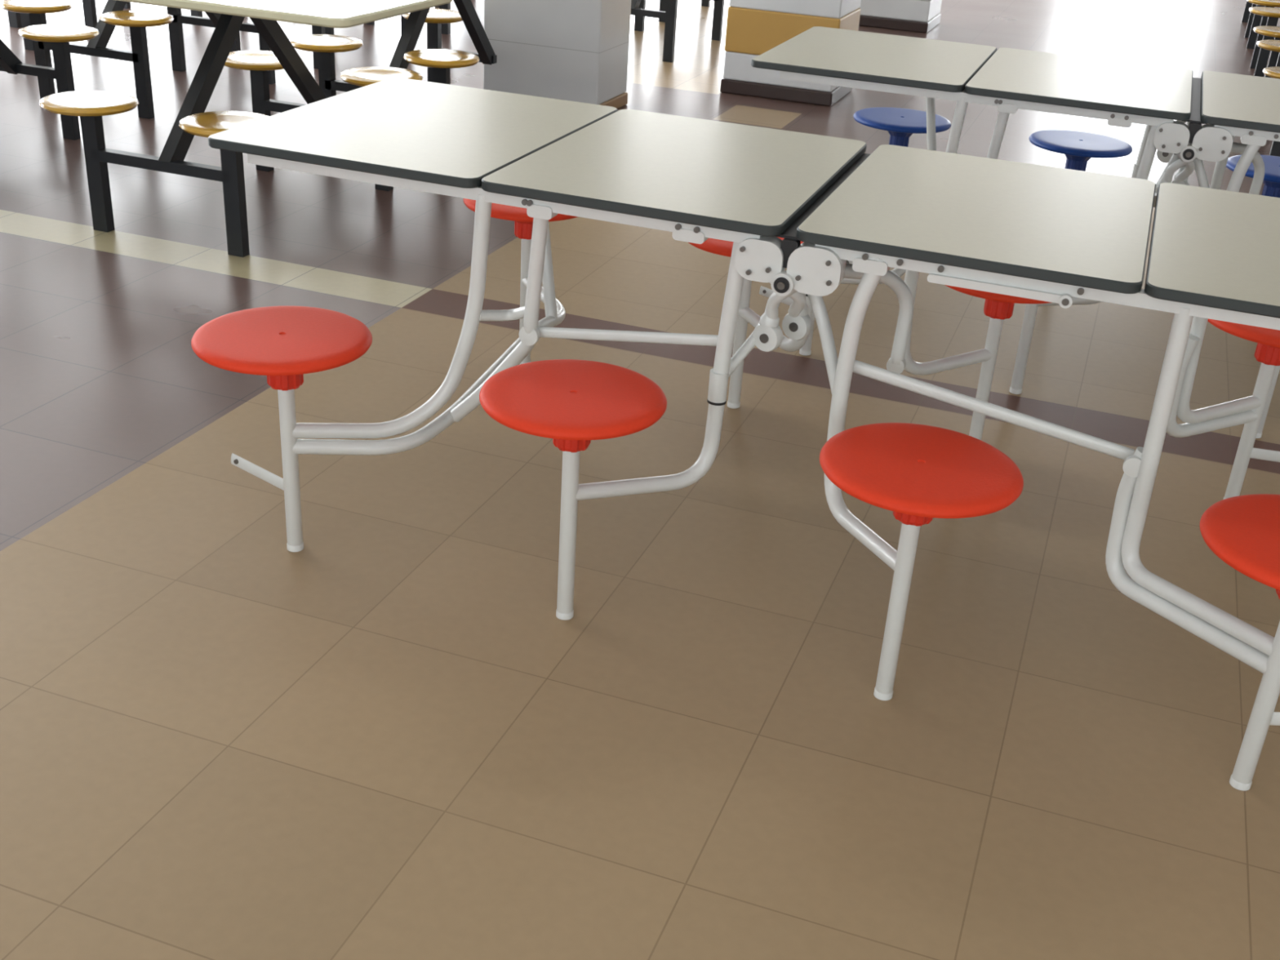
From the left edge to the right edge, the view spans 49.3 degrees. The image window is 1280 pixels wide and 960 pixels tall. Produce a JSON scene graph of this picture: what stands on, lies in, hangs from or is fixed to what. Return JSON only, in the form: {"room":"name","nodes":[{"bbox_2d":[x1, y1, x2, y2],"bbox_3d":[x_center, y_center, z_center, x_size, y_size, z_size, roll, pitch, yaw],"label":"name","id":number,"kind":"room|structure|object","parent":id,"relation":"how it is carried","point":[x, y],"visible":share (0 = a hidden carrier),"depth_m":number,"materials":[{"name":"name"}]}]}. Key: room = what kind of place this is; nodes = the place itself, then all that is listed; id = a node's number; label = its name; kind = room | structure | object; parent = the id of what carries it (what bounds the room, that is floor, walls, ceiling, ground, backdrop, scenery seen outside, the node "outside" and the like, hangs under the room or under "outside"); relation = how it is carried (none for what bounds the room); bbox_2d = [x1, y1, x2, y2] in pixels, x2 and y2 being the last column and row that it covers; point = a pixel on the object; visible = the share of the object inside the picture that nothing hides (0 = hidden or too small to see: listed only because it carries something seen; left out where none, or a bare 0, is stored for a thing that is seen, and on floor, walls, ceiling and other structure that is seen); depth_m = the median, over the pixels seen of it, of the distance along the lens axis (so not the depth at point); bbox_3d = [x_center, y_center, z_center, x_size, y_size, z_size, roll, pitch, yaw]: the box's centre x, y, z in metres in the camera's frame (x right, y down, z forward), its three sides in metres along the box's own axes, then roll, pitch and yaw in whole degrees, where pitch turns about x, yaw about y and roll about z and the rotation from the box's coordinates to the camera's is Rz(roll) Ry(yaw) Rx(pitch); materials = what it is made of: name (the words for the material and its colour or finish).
{"room":"school cafeteria","nodes":[
{"label":"school cafeteria","id":0,"kind":"room"},
{"bbox_2d":[0,0,1279,959],"bbox_3d":[1.972,-2.429,8.421,17.600,0.100,25.600,12,28,16],"label":"floor","id":1,"kind":"structure","parent":0,"point":[384,737],"depth_m":2.68,"materials":[{"name":"tile"}]},
{"bbox_2d":[7,10,22,27],"bbox_3d":[-3.475,-2.721,7.704,0.296,0.425,0.296,12,28,16],"label":"round stool","id":2,"kind":"object","parent":1,"relation":"on","point":[15,21],"visible":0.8,"depth_m":7.77,"materials":[{"name":"metal"}]},
{"bbox_2d":[19,13,34,50],"bbox_3d":[-3.149,-2.427,7.157,0.296,0.425,0.296,12,28,16],"label":"round stool","id":3,"kind":"object","parent":1,"relation":"on","point":[24,17],"visible":0.44,"depth_m":7.18,"materials":[{"name":"metal"}]},
{"bbox_2d":[0,39,61,79],"bbox_3d":[-2.687,-1.691,5.121,1.260,0.519,0.970,12,28,16],"label":"table","id":4,"kind":"object","parent":1,"relation":"on","point":[10,63],"visible":1,"depth_m":5.56,"materials":[{"name":"black paint"}]},
{"bbox_2d":[0,0,72,99],"bbox_3d":[-2.616,-1.869,6.110,0.296,0.425,0.296,12,28,16],"label":"round stool","id":5,"kind":"object","parent":1,"relation":"on","point":[37,10],"visible":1,"depth_m":6.04,"materials":[{"name":"metal"}]},
{"bbox_2d":[17,23,99,140],"bbox_3d":[-2.291,-1.575,5.563,0.296,0.425,0.296,12,28,16],"label":"round stool","id":6,"kind":"object","parent":1,"relation":"on","point":[60,35],"visible":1,"depth_m":5.50,"materials":[{"name":"wood"}]},
{"bbox_2d":[39,90,138,232],"bbox_3d":[-1.758,-1.016,4.516,0.296,0.425,0.296,12,28,16],"label":"round stool","id":7,"kind":"object","parent":1,"relation":"on","point":[90,106],"visible":1,"depth_m":4.47,"materials":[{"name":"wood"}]},
{"bbox_2d":[82,0,97,28],"bbox_3d":[-2.987,-2.616,7.556,0.296,0.425,0.296,12,28,16],"label":"round stool","id":8,"kind":"object","parent":1,"relation":"on","point":[89,6],"visible":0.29,"depth_m":7.58,"materials":[{"name":"metal"}]},
{"bbox_2d":[124,1,131,8],"bbox_3d":[-3.155,-3.095,8.493,0.296,0.425,0.296,12,28,16],"label":"round stool","id":9,"kind":"object","parent":1,"relation":"on","point":[127,5],"visible":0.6,"depth_m":8.57,"materials":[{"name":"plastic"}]},
{"bbox_2d":[99,10,173,119],"bbox_3d":[-2.129,-1.763,5.962,0.296,0.425,0.296,12,28,16],"label":"round stool","id":10,"kind":"object","parent":1,"relation":"on","point":[137,21],"visible":1,"depth_m":5.92,"materials":[{"name":"metal"}]},
{"bbox_2d":[38,0,259,62],"bbox_3d":[-2.206,-2.253,6.309,1.260,0.519,0.970,12,28,16],"label":"table","id":11,"kind":"object","parent":1,"relation":"on","point":[96,46],"visible":0.58,"depth_m":6.04,"materials":[{"name":"black paint"}]},
{"bbox_2d":[166,6,186,71],"bbox_3d":[-2.296,-2.242,6.899,0.296,0.425,0.296,12,28,16],"label":"round stool","id":12,"kind":"object","parent":1,"relation":"on","point":[175,29],"visible":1,"depth_m":6.92,"materials":[{"name":"metal"}]},
{"bbox_2d":[191,9,202,17],"bbox_3d":[-2.668,-2.989,8.346,0.296,0.425,0.296,12,28,16],"label":"round stool","id":13,"kind":"object","parent":1,"relation":"on","point":[194,13],"visible":0.2,"depth_m":8.42,"materials":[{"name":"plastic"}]},
{"bbox_2d":[178,111,269,257],"bbox_3d":[-1.270,-0.911,4.368,0.296,0.425,0.296,12,28,16],"label":"round stool","id":14,"kind":"object","parent":1,"relation":"on","point":[206,124],"visible":0.62,"depth_m":4.35,"materials":[{"name":"plastic"}]},
{"bbox_2d":[230,31,240,52],"bbox_3d":[-2.135,-2.431,7.298,0.296,0.425,0.296,12,28,16],"label":"round stool","id":15,"kind":"object","parent":1,"relation":"on","point":[236,46],"visible":0.02,"depth_m":7.35,"materials":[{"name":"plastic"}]},
{"bbox_2d":[224,50,284,171],"bbox_3d":[-1.438,-1.390,5.305,0.296,0.425,0.296,12,28,16],"label":"round stool","id":16,"kind":"object","parent":1,"relation":"on","point":[259,63],"visible":0.67,"depth_m":5.23,"materials":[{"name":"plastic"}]},
{"bbox_2d":[258,31,275,84],"bbox_3d":[-1.809,-2.137,6.752,0.296,0.425,0.296,12,28,16],"label":"round stool","id":17,"kind":"object","parent":1,"relation":"on","point":[264,46],"visible":0.06,"depth_m":6.76,"materials":[{"name":"metal"}]},
{"bbox_2d":[90,0,452,182],"bbox_3d":[-1.347,-1.401,4.715,1.260,0.519,0.970,12,28,16],"label":"table","id":18,"kind":"object","parent":1,"relation":"on","point":[264,15],"visible":0.91,"depth_m":4.43,"materials":[{"name":"black paint"}]},
{"bbox_2d":[191,306,372,551],"bbox_3d":[-0.682,-0.068,2.716,0.329,0.463,0.329,12,28,16],"label":"stool","id":19,"kind":"object","parent":1,"relation":"on","point":[282,344],"visible":1,"depth_m":2.62,"materials":[{"name":"plastic"}]},
{"bbox_2d":[311,25,325,69],"bbox_3d":[-1.647,-2.325,7.151,0.296,0.425,0.296,12,28,16],"label":"round stool","id":20,"kind":"object","parent":1,"relation":"on","point":[315,29],"visible":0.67,"depth_m":7.15,"materials":[{"name":"metal"}]},
{"bbox_2d":[288,34,363,97],"bbox_3d":[-1.276,-1.579,5.704,0.296,0.425,0.296,12,28,16],"label":"round stool","id":21,"kind":"object","parent":1,"relation":"on","point":[326,46],"visible":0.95,"depth_m":5.62,"materials":[{"name":"wood"}]},
{"bbox_2d":[324,26,333,34],"bbox_3d":[-1.815,-2.804,8.087,0.296,0.425,0.296,12,28,16],"label":"round stool","id":22,"kind":"object","parent":1,"relation":"on","point":[328,30],"visible":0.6,"depth_m":8.16,"materials":[{"name":"metal"}]},
{"bbox_2d":[364,21,374,25],"bbox_3d":[-1.653,-2.993,8.486,0.296,0.425,0.296,12,28,16],"label":"round stool","id":23,"kind":"object","parent":1,"relation":"on","point":[373,22],"visible":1,"depth_m":8.56,"materials":[{"name":"metal"}]},
{"bbox_2d":[339,66,422,191],"bbox_3d":[-0.951,-1.284,5.157,0.296,0.425,0.296,12,28,16],"label":"round stool","id":24,"kind":"object","parent":1,"relation":"on","point":[362,76],"visible":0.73,"depth_m":5.07,"materials":[{"name":"wood"}]},
{"bbox_2d":[400,14,407,33],"bbox_3d":[-1.327,-2.699,7.940,0.296,0.425,0.296,12,28,16],"label":"round stool","id":25,"kind":"object","parent":1,"relation":"on","point":[403,20],"visible":0.02,"depth_m":7.97,"materials":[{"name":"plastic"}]},
{"bbox_2d":[324,0,497,92],"bbox_3d":[-0.866,-1.963,5.904,1.260,0.519,0.970,12,28,16],"label":"table","id":26,"kind":"object","parent":1,"relation":"on","point":[412,29],"visible":0.54,"depth_m":5.71,"materials":[{"name":"black paint"}]},
{"bbox_2d":[401,8,462,82],"bbox_3d":[-0.956,-1.952,6.493,0.296,0.425,0.296,12,28,16],"label":"round stool","id":27,"kind":"object","parent":1,"relation":"on","point":[435,17],"visible":0.55,"depth_m":6.42,"materials":[{"name":"plastic"}]},
{"bbox_2d":[403,48,479,84],"bbox_3d":[-0.789,-1.473,5.556,0.296,0.425,0.296,12,28,16],"label":"round stool","id":28,"kind":"object","parent":1,"relation":"on","point":[442,60],"visible":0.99,"depth_m":5.45,"materials":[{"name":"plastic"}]},
{"bbox_2d":[439,3,450,34],"bbox_3d":[-1.166,-2.888,8.339,0.296,0.425,0.296,12,28,16],"label":"round stool","id":29,"kind":"object","parent":1,"relation":"on","point":[446,28],"visible":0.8,"depth_m":8.40,"materials":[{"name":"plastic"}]},
{"bbox_2d":[463,198,577,364],"bbox_3d":[-0.298,-0.516,3.663,0.329,0.463,0.329,12,28,16],"label":"stool","id":30,"kind":"object","parent":1,"relation":"on","point":[523,224],"visible":0.31,"depth_m":3.56,"materials":[{"name":"plastic"}]},
{"bbox_2d":[483,0,631,108],"bbox_3d":[-0.307,-3.442,6.003,0.602,3.600,0.412,12,28,16],"label":"pillar","id":31,"kind":"structure","parent":1,"relation":"on","point":[577,51],"depth_m":6.51,"materials":[{"name":"paint"}]},
{"bbox_2d":[479,359,666,620],"bbox_3d":[-0.130,0.052,2.548,0.329,0.463,0.329,12,28,16],"label":"stool","id":32,"kind":"object","parent":1,"relation":"on","point":[573,403],"visible":1,"depth_m":2.45,"materials":[{"name":"plastic"}]},
{"bbox_2d":[634,0,645,31],"bbox_3d":[0.007,-3.076,8.870,0.296,0.425,0.296,12,28,16],"label":"round stool","id":33,"kind":"object","parent":1,"relation":"on","point":[639,21],"visible":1,"depth_m":8.92,"materials":[{"name":"plastic"}]},
{"bbox_2d":[658,0,666,22],"bbox_3d":[0.169,-3.265,9.269,0.296,0.425,0.296,12,28,16],"label":"round stool","id":34,"kind":"object","parent":1,"relation":"on","point":[662,2],"visible":0.6,"depth_m":9.31,"materials":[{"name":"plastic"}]},
{"bbox_2d":[662,0,677,62],"bbox_3d":[0.174,-2.597,7.933,0.296,0.425,0.296,12,28,16],"label":"round stool","id":35,"kind":"object","parent":1,"relation":"on","point":[671,5],"visible":1,"depth_m":7.94,"materials":[{"name":"plastic"}]},
{"bbox_2d":[631,0,714,19],"bbox_3d":[0.098,-3.087,8.280,1.260,0.519,0.970,12,28,16],"label":"table","id":36,"kind":"object","parent":1,"relation":"on","point":[635,11],"visible":0.48,"depth_m":7.95,"materials":[{"name":"black paint"}]},
{"bbox_2d":[701,0,710,6],"bbox_3d":[0.489,-3.638,10.058,0.296,0.425,0.296,12,28,16],"label":"round stool","id":37,"kind":"object","parent":1,"relation":"on","point":[704,2],"visible":1,"depth_m":10.13,"materials":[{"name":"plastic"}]},
{"bbox_2d":[711,0,724,40],"bbox_3d":[0.494,-2.970,8.723,0.296,0.425,0.296,12,28,16],"label":"round stool","id":38,"kind":"object","parent":1,"relation":"on","point":[718,7],"visible":1,"depth_m":8.75,"materials":[{"name":"plastic"}]},
{"bbox_2d":[208,77,1279,725],"bbox_3d":[0.355,-0.294,2.846,2.374,0.628,1.141,12,28,16],"label":"table","id":39,"kind":"object","parent":1,"relation":"on","point":[1058,235],"visible":0.99,"depth_m":2.62,"materials":[{"name":"grey laminate"}]},
{"bbox_2d":[688,236,803,408],"bbox_3d":[0.255,-0.397,3.496,0.329,0.463,0.329,12,28,16],"label":"stool","id":40,"kind":"object","parent":1,"relation":"on","point":[722,247],"visible":0.12,"depth_m":3.48,"materials":[{"name":"plastic"}]},
{"bbox_2d":[720,0,861,106],"bbox_3d":[0.888,-3.676,6.627,0.596,3.600,0.506,12,28,16],"label":"pillar","id":41,"kind":"structure","parent":1,"relation":"on","point":[754,28],"depth_m":7.13,"materials":[{"name":"tile"}]},
{"bbox_2d":[799,309,814,355],"bbox_3d":[0.482,-0.566,3.864,0.329,0.463,0.329,12,28,16],"label":"round stool","id":42,"kind":"object","parent":1,"relation":"on","point":[806,350],"visible":0.06,"depth_m":3.94,"materials":[{"name":"plastic"}]},
{"bbox_2d":[858,0,942,33],"bbox_3d":[1.916,-4.843,9.099,0.546,3.600,0.566,12,28,16],"label":"pillar","id":43,"kind":"structure","parent":1,"relation":"on","point":[911,15],"depth_m":9.62,"materials":[{"name":"paint"}]},
{"bbox_2d":[853,106,951,146],"bbox_3d":[0.877,-1.026,4.837,0.329,0.463,0.329,12,28,16],"label":"round stool","id":44,"kind":"object","parent":1,"relation":"on","point":[900,123],"visible":0.73,"depth_m":4.71,"materials":[{"name":"plastic"}]},
{"bbox_2d":[819,422,1023,700],"bbox_3d":[0.445,0.176,2.374,0.329,0.463,0.329,12,28,16],"label":"stool","id":45,"kind":"object","parent":1,"relation":"on","point":[920,473],"visible":1,"depth_m":2.27,"materials":[{"name":"plastic"}]},
{"bbox_2d":[945,284,1052,439],"bbox_3d":[0.829,-0.272,3.322,0.329,0.463,0.329,12,28,16],"label":"stool","id":46,"kind":"object","parent":1,"relation":"on","point":[999,307],"visible":0.16,"depth_m":3.27,"materials":[{"name":"plastic"}]},
{"bbox_2d":[751,26,1279,306],"bbox_3d":[1.520,-0.792,3.994,2.374,0.628,1.141,12,28,16],"label":"table","id":47,"kind":"object","parent":1,"relation":"on","point":[1123,94],"visible":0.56,"depth_m":3.83,"materials":[{"name":"grey laminate"}]},
{"bbox_2d":[1008,303,1038,394],"bbox_3d":[1.035,-0.446,3.696,0.329,0.463,0.329,12,28,16],"label":"round stool","id":48,"kind":"object","parent":1,"relation":"on","point":[1030,313],"visible":0.12,"depth_m":3.73,"materials":[{"name":"plastic"}]},
{"bbox_2d":[1028,129,1132,171],"bbox_3d":[1.430,-0.906,4.670,0.329,0.463,0.329,12,28,16],"label":"round stool","id":49,"kind":"object","parent":1,"relation":"on","point":[1078,147],"visible":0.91,"depth_m":4.54,"materials":[{"name":"plastic"}]},
{"bbox_2d":[1199,493,1279,791],"bbox_3d":[1.005,0.297,2.205,0.329,0.463,0.329,12,28,16],"label":"stool","id":50,"kind":"object","parent":1,"relation":"on","point":[1243,531],"visible":1,"depth_m":2.16,"materials":[{"name":"plastic"}]},
{"bbox_2d":[1207,318,1279,499],"bbox_3d":[1.389,-0.151,3.152,0.329,0.463,0.329,12,28,16],"label":"stool","id":51,"kind":"object","parent":1,"relation":"on","point":[1267,352],"visible":0.45,"depth_m":3.10,"materials":[{"name":"plastic"}]},
{"bbox_2d":[1241,0,1252,22],"bbox_3d":[4.838,-3.838,11.029,0.296,0.425,0.296,12,28,16],"label":"round stool","id":52,"kind":"object","parent":1,"relation":"on","point":[1248,5],"visible":0.6,"depth_m":11.08,"materials":[{"name":"metal"}]},
{"bbox_2d":[1244,3,1256,38],"bbox_3d":[4.518,-3.465,10.239,0.296,0.425,0.296,12,28,16],"label":"round stool","id":53,"kind":"object","parent":1,"relation":"on","point":[1251,15],"visible":0.33,"depth_m":10.28,"materials":[{"name":"metal"}]},
{"bbox_2d":[1226,155,1279,197],"bbox_3d":[2.004,-0.781,4.496,0.329,0.463,0.329,12,28,16],"label":"round stool","id":54,"kind":"object","parent":1,"relation":"on","point":[1271,180],"visible":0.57,"depth_m":4.39,"materials":[{"name":"plastic"}]},
{"bbox_2d":[1246,4,1264,48],"bbox_3d":[4.322,-3.236,9.755,0.296,0.425,0.296,12,28,16],"label":"round stool","id":55,"kind":"object","parent":1,"relation":"on","point":[1257,19],"visible":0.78,"depth_m":9.79,"materials":[{"name":"plastic"}]},
{"bbox_2d":[1246,0,1279,68],"bbox_3d":[4.002,-2.862,8.966,0.296,0.425,0.296,12,28,16],"label":"round stool","id":56,"kind":"object","parent":1,"relation":"on","point":[1267,3],"visible":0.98,"depth_m":8.91,"materials":[{"name":"metal"}]},
{"bbox_2d":[1248,6,1279,76],"bbox_3d":[3.806,-2.634,8.482,0.296,0.425,0.296,12,28,16],"label":"round stool","id":57,"kind":"object","parent":1,"relation":"on","point":[1273,14],"visible":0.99,"depth_m":8.45,"materials":[{"name":"metal"}]},
{"bbox_2d":[1253,26,1279,78],"bbox_3d":[3.486,-2.260,7.693,0.296,0.425,0.296,12,28,16],"label":"round stool","id":58,"kind":"object","parent":1,"relation":"on","point":[1269,31],"visible":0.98,"depth_m":7.63,"materials":[{"name":"wood"}]},
{"bbox_2d":[1255,365,1279,438],"bbox_3d":[1.610,-0.321,3.522,0.329,0.463,0.329,12,28,16],"label":"round stool","id":59,"kind":"object","parent":1,"relation":"on","point":[1259,434],"visible":0.12,"depth_m":3.57,"materials":[{"name":"plastic"}]},
{"bbox_2d":[1256,40,1279,66],"bbox_3d":[3.290,-2.031,7.209,0.296,0.425,0.296,12,28,16],"label":"round stool","id":60,"kind":"object","parent":1,"relation":"on","point":[1270,45],"visible":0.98,"depth_m":7.11,"materials":[{"name":"wood"}]},
{"bbox_2d":[1262,66,1279,156],"bbox_3d":[2.970,-1.658,6.420,0.296,0.425,0.296,12,28,16],"label":"round stool","id":61,"kind":"object","parent":1,"relation":"on","point":[1272,72],"visible":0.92,"depth_m":6.40,"materials":[{"name":"wood"}]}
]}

